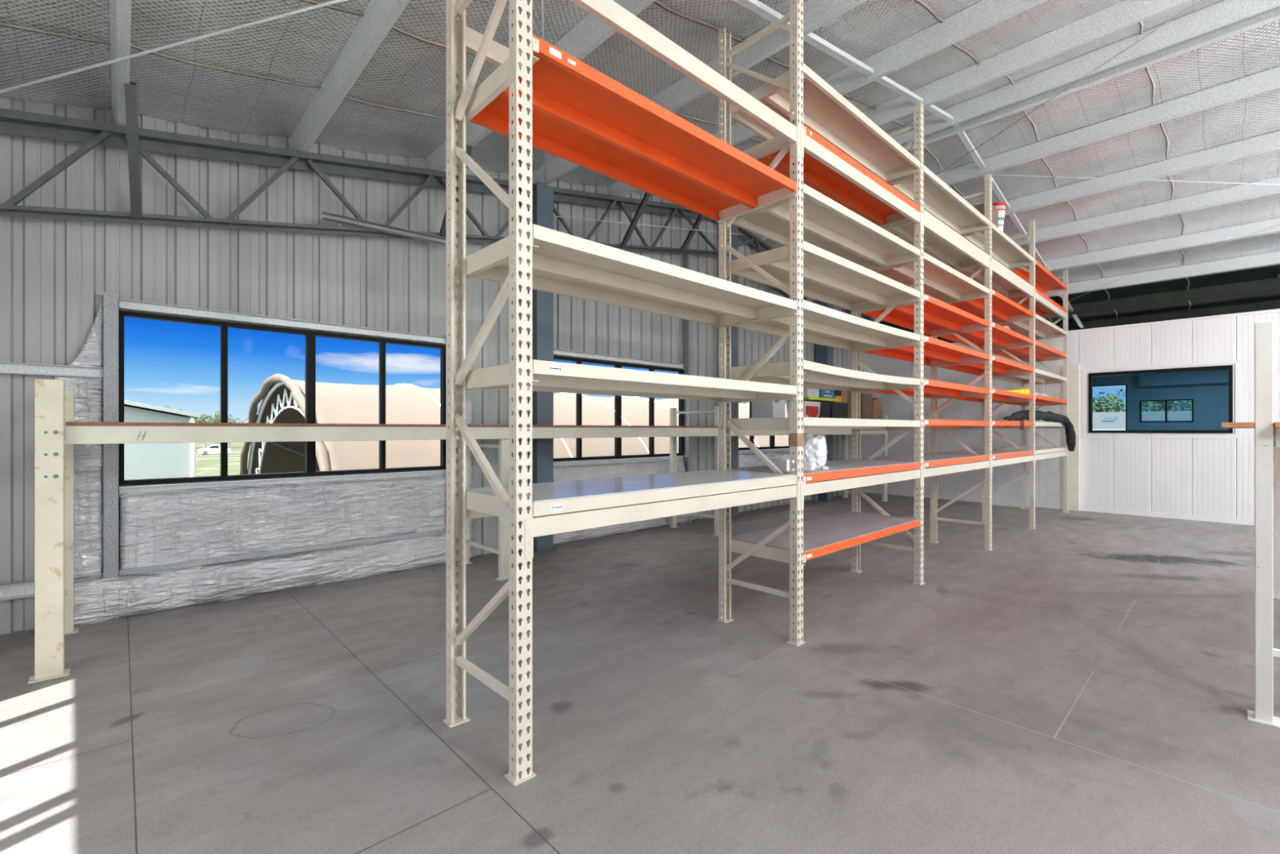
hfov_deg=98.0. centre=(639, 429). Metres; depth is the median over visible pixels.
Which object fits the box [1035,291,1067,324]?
beam
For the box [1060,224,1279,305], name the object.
rod
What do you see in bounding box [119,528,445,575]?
girt
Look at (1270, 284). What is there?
roof purlin
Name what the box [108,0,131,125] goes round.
rafter
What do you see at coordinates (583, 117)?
shelf
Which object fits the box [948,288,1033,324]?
shelf
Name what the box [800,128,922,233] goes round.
beam
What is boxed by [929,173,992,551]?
frame
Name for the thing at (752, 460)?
blanket
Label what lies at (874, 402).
carton
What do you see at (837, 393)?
carton
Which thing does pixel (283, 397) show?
shelter
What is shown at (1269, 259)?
roof purlin
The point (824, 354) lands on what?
steel column
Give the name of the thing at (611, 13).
beam
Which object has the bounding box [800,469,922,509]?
beam
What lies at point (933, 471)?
beam
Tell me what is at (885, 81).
purlin bridging
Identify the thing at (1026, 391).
tool
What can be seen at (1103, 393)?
tree
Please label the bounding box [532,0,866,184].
roof purlin
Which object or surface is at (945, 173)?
rod
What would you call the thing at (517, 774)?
frame
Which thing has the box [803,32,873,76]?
purlin bridging
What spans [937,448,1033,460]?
shelf
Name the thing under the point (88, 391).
wall insulation
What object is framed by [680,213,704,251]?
brace
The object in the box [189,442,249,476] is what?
ground
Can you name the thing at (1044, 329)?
shelf
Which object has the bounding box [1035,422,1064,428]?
shelf
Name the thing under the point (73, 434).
beam
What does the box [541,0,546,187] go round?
rod
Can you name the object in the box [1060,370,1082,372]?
rod
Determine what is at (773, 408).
carton
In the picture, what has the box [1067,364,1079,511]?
post
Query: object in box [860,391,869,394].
carton
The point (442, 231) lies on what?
brace
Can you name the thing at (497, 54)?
beam
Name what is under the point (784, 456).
packet
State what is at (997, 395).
shelf
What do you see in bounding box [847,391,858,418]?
carton
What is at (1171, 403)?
tree
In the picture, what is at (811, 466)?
packet
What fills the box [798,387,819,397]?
carton
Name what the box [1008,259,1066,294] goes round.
shelf
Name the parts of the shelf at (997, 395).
plate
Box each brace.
[124,81,142,218]
[439,144,471,236]
[620,192,651,248]
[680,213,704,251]
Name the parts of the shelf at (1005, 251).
plate, plate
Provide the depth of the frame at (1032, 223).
10.12 m
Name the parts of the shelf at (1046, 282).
plate, plate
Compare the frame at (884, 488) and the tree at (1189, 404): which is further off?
the tree at (1189, 404)
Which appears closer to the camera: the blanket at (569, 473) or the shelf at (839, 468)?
the shelf at (839, 468)
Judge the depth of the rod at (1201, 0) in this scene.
6.56 m
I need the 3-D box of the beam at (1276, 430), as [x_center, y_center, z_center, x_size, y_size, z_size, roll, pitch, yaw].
[5.325,0.175,4.715,3.920,0.410,0.045,0,0,-43]
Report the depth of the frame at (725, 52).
4.70 m
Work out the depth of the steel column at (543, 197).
8.28 m
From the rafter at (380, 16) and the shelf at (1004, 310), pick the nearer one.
the rafter at (380, 16)
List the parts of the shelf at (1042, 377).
plate, plate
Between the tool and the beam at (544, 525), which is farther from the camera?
the tool
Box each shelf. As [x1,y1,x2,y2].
[462,34,796,222]
[462,223,796,327]
[462,360,796,402]
[462,469,796,521]
[727,62,919,182]
[727,240,919,311]
[727,360,919,391]
[727,417,919,430]
[727,511,919,565]
[731,299,919,351]
[731,458,919,484]
[732,183,919,270]
[742,124,919,226]
[860,293,989,336]
[860,334,989,367]
[860,453,989,469]
[865,378,989,399]
[871,252,989,303]
[880,208,989,270]
[886,164,989,235]
[902,418,989,428]
[937,321,1033,350]
[937,355,1033,377]
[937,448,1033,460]
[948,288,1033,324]
[948,388,1033,403]
[955,257,1033,297]
[960,222,1033,269]
[979,420,1033,428]
[991,340,1066,362]
[991,368,1066,385]
[992,446,1066,454]
[995,394,1066,406]
[997,313,1066,340]
[1006,288,1066,318]
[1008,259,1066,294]
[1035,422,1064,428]
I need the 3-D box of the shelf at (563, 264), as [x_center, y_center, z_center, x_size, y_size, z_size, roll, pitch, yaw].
[0.093,-1.016,4.073,2.554,0.112,0.828,0,0,-43]
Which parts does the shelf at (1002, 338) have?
plate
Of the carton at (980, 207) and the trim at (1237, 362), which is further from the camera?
the trim at (1237, 362)
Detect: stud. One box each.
[103,291,118,619]
[448,333,457,561]
[683,246,692,522]
[811,480,817,500]
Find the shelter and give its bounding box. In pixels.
[240,373,788,474]
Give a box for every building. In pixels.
[124,399,199,479]
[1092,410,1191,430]
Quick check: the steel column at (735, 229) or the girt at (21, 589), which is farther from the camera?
the steel column at (735, 229)
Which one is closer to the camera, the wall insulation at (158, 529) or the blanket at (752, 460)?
the wall insulation at (158, 529)
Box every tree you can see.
[195,412,219,448]
[209,410,244,447]
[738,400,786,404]
[1092,389,1162,412]
[1092,390,1125,412]
[1142,400,1191,411]
[1172,400,1191,410]
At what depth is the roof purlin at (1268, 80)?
7.81 m
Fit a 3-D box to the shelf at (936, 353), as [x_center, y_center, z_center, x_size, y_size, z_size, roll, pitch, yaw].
[3.986,-1.054,7.700,2.570,0.112,0.837,0,0,-43]
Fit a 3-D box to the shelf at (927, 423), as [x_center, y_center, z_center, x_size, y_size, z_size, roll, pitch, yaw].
[3.986,-0.069,7.700,2.570,0.112,0.837,0,0,-43]
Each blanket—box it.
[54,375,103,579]
[66,295,103,368]
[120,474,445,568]
[457,400,473,558]
[553,459,684,510]
[553,514,689,545]
[738,451,813,483]
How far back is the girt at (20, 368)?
5.05 m
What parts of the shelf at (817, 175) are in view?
plate, plate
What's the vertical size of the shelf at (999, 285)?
0.112 m
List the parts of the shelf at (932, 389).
plate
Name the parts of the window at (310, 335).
head rail, sill rail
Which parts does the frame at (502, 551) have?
post, cross rail, cross rail, foot plate, post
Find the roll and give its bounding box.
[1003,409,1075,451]
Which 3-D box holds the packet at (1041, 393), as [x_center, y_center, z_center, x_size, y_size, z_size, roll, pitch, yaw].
[8.037,-0.693,11.175,0.500,0.103,0.250,0,0,-43]
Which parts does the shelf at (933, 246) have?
plate, plate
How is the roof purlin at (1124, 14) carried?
attached to the roof truss
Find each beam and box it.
[64,424,886,444]
[455,26,513,68]
[455,503,493,533]
[524,484,800,559]
[568,0,800,157]
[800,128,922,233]
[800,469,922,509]
[920,460,991,487]
[922,213,991,276]
[991,260,1035,303]
[991,454,1035,474]
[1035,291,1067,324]
[1035,450,1067,466]
[1273,427,1279,447]
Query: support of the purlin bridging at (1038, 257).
attached to the purlin at (1229, 233)
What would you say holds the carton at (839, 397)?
on the crate at (838, 410)
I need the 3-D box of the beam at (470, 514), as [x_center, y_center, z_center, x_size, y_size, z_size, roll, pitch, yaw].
[-0.198,0.567,4.385,2.652,0.210,0.109,0,0,-43]
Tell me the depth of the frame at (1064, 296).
12.12 m
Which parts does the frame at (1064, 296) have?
post, post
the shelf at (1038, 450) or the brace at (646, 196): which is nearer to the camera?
the brace at (646, 196)
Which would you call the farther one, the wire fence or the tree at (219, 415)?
the tree at (219, 415)
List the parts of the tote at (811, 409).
red panel, red panel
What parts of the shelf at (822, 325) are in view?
plate, plate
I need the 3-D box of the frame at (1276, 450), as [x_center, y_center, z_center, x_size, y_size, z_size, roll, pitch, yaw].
[7.136,0.955,5.666,0.165,1.690,1.005,0,0,-43]
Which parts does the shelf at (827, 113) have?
plate, plate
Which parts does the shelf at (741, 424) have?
plate, plate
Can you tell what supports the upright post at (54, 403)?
on the floor
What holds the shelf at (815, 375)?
attached to the frame at (725, 52)
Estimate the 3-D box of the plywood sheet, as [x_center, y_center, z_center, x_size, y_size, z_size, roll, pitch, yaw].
[5.582,-0.030,4.330,3.970,0.030,1.412,0,0,-43]
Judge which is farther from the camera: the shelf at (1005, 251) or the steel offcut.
the shelf at (1005, 251)
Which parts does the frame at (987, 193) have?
post, post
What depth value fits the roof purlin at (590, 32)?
5.01 m
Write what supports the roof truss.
on the steel column at (543, 197)
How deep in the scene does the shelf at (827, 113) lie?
5.63 m
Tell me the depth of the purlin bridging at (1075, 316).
14.52 m
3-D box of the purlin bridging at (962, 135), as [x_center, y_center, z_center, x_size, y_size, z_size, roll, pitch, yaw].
[5.170,-4.378,8.684,1.179,0.258,0.070,0,0,-43]
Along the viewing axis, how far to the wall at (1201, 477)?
11.78 m
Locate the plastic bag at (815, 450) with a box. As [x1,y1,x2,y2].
[798,432,826,467]
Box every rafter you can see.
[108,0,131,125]
[290,0,410,151]
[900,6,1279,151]
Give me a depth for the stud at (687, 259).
10.83 m
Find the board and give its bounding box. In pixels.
[65,422,718,427]
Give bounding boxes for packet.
[777,458,794,471]
[781,454,789,458]
[798,461,815,471]
[820,466,828,469]
[1039,392,1048,396]
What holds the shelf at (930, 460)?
on the beam at (933, 471)
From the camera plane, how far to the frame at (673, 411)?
10.17 m
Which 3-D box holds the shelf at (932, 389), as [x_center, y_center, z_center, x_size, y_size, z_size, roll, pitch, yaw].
[3.986,-0.544,7.700,2.570,0.112,0.837,0,0,-43]
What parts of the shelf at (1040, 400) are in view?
plate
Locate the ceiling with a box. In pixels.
[0,0,1279,337]
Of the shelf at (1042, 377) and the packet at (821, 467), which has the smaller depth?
the packet at (821, 467)
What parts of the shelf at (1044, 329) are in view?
plate, plate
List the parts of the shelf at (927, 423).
plate, plate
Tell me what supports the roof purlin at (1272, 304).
attached to the roof truss
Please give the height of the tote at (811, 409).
0.542 m
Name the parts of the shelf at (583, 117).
plate, plate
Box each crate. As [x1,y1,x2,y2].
[809,400,831,417]
[830,402,848,418]
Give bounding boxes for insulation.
[74,533,448,626]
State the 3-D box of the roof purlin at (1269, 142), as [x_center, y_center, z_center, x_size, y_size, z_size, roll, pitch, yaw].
[9.197,-4.045,7.495,0.116,0.249,16.406,0,0,-43]
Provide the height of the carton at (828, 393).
0.268 m
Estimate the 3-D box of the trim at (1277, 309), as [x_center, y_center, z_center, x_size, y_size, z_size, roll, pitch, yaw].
[11.984,-2.195,10.096,0.160,0.050,16.406,0,0,-43]
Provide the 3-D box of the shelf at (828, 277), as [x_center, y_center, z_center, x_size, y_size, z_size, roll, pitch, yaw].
[2.035,-1.544,5.886,2.555,0.112,0.828,0,0,-43]
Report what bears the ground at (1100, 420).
on the yard
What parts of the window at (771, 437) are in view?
sill rail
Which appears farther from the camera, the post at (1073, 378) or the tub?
the post at (1073, 378)
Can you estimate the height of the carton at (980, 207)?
0.394 m
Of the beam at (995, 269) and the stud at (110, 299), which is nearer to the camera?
the stud at (110, 299)
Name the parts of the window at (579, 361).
sill rail, head rail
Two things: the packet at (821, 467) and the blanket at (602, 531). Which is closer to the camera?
the packet at (821, 467)
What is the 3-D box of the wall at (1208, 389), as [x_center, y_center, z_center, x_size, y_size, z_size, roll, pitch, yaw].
[12.605,0.090,12.728,4.400,3.420,13.406,0,0,-43]
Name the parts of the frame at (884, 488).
post, cross rail, post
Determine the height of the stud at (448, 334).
3.100 m
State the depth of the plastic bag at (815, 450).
5.32 m
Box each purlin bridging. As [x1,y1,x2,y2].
[732,0,794,31]
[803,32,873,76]
[875,75,923,103]
[924,104,953,121]
[957,131,985,169]
[983,173,1010,209]
[1008,213,1029,239]
[1027,244,1046,268]
[1061,297,1073,311]
[1071,314,1084,328]
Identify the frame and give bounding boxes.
[442,0,536,786]
[456,439,508,581]
[667,405,718,536]
[716,0,805,645]
[842,414,888,501]
[849,102,924,585]
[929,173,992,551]
[982,219,1035,528]
[1021,268,1068,512]
[1247,321,1279,728]
[1273,446,1279,599]
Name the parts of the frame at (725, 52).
post, foot plate, foot plate, post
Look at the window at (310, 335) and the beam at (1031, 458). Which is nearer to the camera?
the window at (310, 335)
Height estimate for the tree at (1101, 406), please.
9.373 m
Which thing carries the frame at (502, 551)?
on the floor
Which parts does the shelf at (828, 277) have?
plate, plate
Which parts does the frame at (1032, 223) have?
post, post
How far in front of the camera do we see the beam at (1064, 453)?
11.12 m
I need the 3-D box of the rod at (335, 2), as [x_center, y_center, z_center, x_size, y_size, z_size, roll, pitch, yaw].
[-1.316,-3.055,3.734,9.343,1.010,0.111,0,0,9]
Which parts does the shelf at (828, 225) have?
plate, plate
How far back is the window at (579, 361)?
9.72 m
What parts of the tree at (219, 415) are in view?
crown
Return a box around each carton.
[751,400,785,417]
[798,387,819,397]
[819,389,834,398]
[831,395,841,402]
[834,390,840,395]
[840,390,847,403]
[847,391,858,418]
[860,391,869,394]
[860,393,872,418]
[872,400,877,419]
[973,203,998,227]
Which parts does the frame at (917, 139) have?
post, foot plate, post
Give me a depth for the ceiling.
6.02 m
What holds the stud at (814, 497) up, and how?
on the floor
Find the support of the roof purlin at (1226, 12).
attached to the roof truss
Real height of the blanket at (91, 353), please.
0.691 m
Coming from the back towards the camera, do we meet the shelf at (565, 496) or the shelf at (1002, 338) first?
the shelf at (1002, 338)
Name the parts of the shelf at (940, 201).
plate, plate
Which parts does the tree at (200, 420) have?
crown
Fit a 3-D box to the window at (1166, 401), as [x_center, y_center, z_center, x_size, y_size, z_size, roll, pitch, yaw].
[13.804,-0.490,14.595,0.140,0.580,1.020,0,0,-43]
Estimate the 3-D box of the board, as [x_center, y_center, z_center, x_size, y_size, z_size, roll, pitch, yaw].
[-1.866,-0.045,7.198,7.695,0.026,1.190,0,0,-43]
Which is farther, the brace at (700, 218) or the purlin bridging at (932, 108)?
the brace at (700, 218)
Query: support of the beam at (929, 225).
attached to the frame at (917, 139)
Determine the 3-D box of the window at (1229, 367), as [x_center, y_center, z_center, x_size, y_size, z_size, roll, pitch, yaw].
[10.663,-0.585,11.498,0.140,1.310,2.172,0,0,-43]
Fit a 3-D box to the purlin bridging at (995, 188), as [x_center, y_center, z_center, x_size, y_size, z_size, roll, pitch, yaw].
[6.172,-4.134,9.619,1.399,0.297,0.070,0,0,-43]
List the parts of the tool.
blade, handle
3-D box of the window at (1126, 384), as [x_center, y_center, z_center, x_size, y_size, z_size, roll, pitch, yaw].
[12.971,-0.320,15.487,0.140,1.840,0.900,0,0,-43]
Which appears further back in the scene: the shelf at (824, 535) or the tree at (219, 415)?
the tree at (219, 415)
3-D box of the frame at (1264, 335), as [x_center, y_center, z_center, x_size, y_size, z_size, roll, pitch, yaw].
[4.232,0.570,3.075,0.165,2.460,1.180,0,0,-43]
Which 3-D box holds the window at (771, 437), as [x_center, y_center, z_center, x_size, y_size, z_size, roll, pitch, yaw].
[3.162,-0.310,13.004,3.330,1.700,0.196,0,0,-43]
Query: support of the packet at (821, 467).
on the shelf at (839, 468)
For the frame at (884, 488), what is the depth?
14.06 m
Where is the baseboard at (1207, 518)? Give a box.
[860,488,1254,525]
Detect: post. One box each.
[27,378,79,683]
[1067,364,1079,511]
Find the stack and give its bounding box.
[872,397,882,417]
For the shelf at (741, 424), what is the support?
attached to the frame at (725, 52)
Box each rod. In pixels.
[0,0,348,93]
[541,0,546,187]
[553,215,742,235]
[935,0,1203,175]
[945,173,1279,185]
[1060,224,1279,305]
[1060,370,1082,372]
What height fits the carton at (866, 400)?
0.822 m
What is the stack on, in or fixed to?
on the board
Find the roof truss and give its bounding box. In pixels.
[0,107,880,324]
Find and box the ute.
[197,444,231,454]
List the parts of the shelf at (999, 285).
plate, plate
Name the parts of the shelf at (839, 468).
plate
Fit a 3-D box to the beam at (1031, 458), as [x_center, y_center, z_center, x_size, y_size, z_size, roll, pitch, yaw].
[6.191,0.567,9.234,2.640,0.210,0.066,0,0,-43]
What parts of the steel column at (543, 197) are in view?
plate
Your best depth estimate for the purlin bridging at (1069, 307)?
13.79 m
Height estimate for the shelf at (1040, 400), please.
0.112 m
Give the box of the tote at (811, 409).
[786,400,820,417]
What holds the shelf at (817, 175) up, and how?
on the beam at (808, 145)
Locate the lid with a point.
(808, 398)
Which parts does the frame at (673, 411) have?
post, cross rail, cross rail, post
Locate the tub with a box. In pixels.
[991,201,1006,231]
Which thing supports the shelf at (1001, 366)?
attached to the frame at (1032, 223)
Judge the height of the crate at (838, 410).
0.562 m
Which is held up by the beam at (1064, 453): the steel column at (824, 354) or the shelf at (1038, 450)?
the shelf at (1038, 450)
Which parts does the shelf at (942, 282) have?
plate, plate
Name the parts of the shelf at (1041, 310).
plate, plate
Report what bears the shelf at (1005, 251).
attached to the frame at (987, 193)
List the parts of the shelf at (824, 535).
plate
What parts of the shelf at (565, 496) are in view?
plate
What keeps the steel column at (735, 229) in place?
on the floor
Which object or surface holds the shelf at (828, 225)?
attached to the frame at (725, 52)
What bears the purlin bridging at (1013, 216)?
attached to the roof purlin at (1242, 192)
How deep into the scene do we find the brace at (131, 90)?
4.91 m
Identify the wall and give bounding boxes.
[0,97,865,634]
[860,311,1279,519]
[1092,368,1228,430]
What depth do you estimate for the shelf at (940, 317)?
7.84 m
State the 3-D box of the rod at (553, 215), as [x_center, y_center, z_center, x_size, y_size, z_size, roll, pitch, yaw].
[0.333,-3.535,9.682,4.132,0.586,0.016,0,0,-36]
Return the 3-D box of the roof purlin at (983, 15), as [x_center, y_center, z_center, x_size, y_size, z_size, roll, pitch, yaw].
[5.088,-4.083,3.659,0.116,0.249,16.406,0,0,-43]
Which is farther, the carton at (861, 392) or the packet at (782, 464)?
the carton at (861, 392)
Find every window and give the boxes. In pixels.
[119,298,445,496]
[553,348,686,467]
[738,400,794,454]
[1088,364,1232,433]
[1092,383,1127,430]
[1139,399,1193,422]
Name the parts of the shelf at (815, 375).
plate, plate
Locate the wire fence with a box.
[189,452,239,462]
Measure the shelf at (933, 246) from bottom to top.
0.112 m
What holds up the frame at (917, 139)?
on the floor
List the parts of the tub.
lid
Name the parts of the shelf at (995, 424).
plate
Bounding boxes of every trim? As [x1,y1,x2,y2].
[860,308,1279,354]
[1082,359,1240,438]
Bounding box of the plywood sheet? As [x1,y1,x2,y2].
[1221,422,1279,428]
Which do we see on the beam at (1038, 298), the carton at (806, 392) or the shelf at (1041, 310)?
the shelf at (1041, 310)
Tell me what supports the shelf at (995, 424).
attached to the frame at (987, 193)
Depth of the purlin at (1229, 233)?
10.63 m
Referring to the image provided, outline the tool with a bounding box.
[1005,388,1029,394]
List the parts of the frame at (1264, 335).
foot plate, post, cross rail, cross rail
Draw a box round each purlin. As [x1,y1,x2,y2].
[426,0,655,171]
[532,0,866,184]
[608,0,1048,196]
[667,0,1193,204]
[752,66,1279,239]
[872,251,1279,321]
[885,0,1279,144]
[895,277,1279,333]
[937,299,1279,342]
[1004,130,1279,215]
[1008,176,1279,245]
[1044,217,1279,271]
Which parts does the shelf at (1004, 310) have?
plate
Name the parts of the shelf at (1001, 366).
plate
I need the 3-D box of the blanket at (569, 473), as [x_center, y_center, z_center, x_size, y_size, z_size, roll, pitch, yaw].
[-0.303,0.970,9.718,3.221,0.784,0.068,0,0,-43]
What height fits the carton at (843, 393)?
0.435 m
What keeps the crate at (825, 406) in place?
on the board
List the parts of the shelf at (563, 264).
plate, plate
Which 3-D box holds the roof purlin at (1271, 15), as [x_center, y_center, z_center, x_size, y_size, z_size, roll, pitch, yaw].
[7.194,-4.533,5.625,0.116,0.249,16.406,0,0,-43]
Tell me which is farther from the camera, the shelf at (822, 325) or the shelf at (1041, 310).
the shelf at (1041, 310)
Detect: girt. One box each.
[0,361,102,377]
[0,572,102,600]
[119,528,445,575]
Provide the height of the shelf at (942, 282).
0.112 m
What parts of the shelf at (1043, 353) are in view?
plate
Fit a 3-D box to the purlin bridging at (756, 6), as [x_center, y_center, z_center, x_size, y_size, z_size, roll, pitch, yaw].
[0.897,-3.617,4.695,1.509,0.316,0.070,0,0,-43]
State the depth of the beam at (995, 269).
9.16 m
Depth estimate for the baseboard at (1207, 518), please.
12.01 m
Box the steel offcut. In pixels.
[321,211,458,247]
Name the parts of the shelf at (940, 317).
plate, plate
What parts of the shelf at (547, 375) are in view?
plate, plate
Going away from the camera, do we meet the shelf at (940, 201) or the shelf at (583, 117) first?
the shelf at (583, 117)
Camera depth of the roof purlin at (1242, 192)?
9.62 m
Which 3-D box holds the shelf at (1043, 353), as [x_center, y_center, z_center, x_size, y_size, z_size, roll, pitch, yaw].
[7.955,-1.574,11.405,2.797,0.112,0.837,0,0,-43]
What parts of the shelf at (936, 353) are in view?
plate, plate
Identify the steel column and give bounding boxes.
[528,181,557,552]
[727,224,741,518]
[815,301,835,501]
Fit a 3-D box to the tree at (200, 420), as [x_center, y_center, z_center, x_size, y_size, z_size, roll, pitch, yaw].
[-103.780,0.253,133.370,6.289,8.749,7.323,0,0,-43]
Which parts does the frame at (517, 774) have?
post, foot plate, foot plate, post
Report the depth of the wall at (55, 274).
6.17 m
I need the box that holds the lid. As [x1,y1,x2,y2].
[803,396,838,401]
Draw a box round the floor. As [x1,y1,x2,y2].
[0,492,1279,853]
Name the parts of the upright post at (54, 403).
foot plate, post, post, foot plate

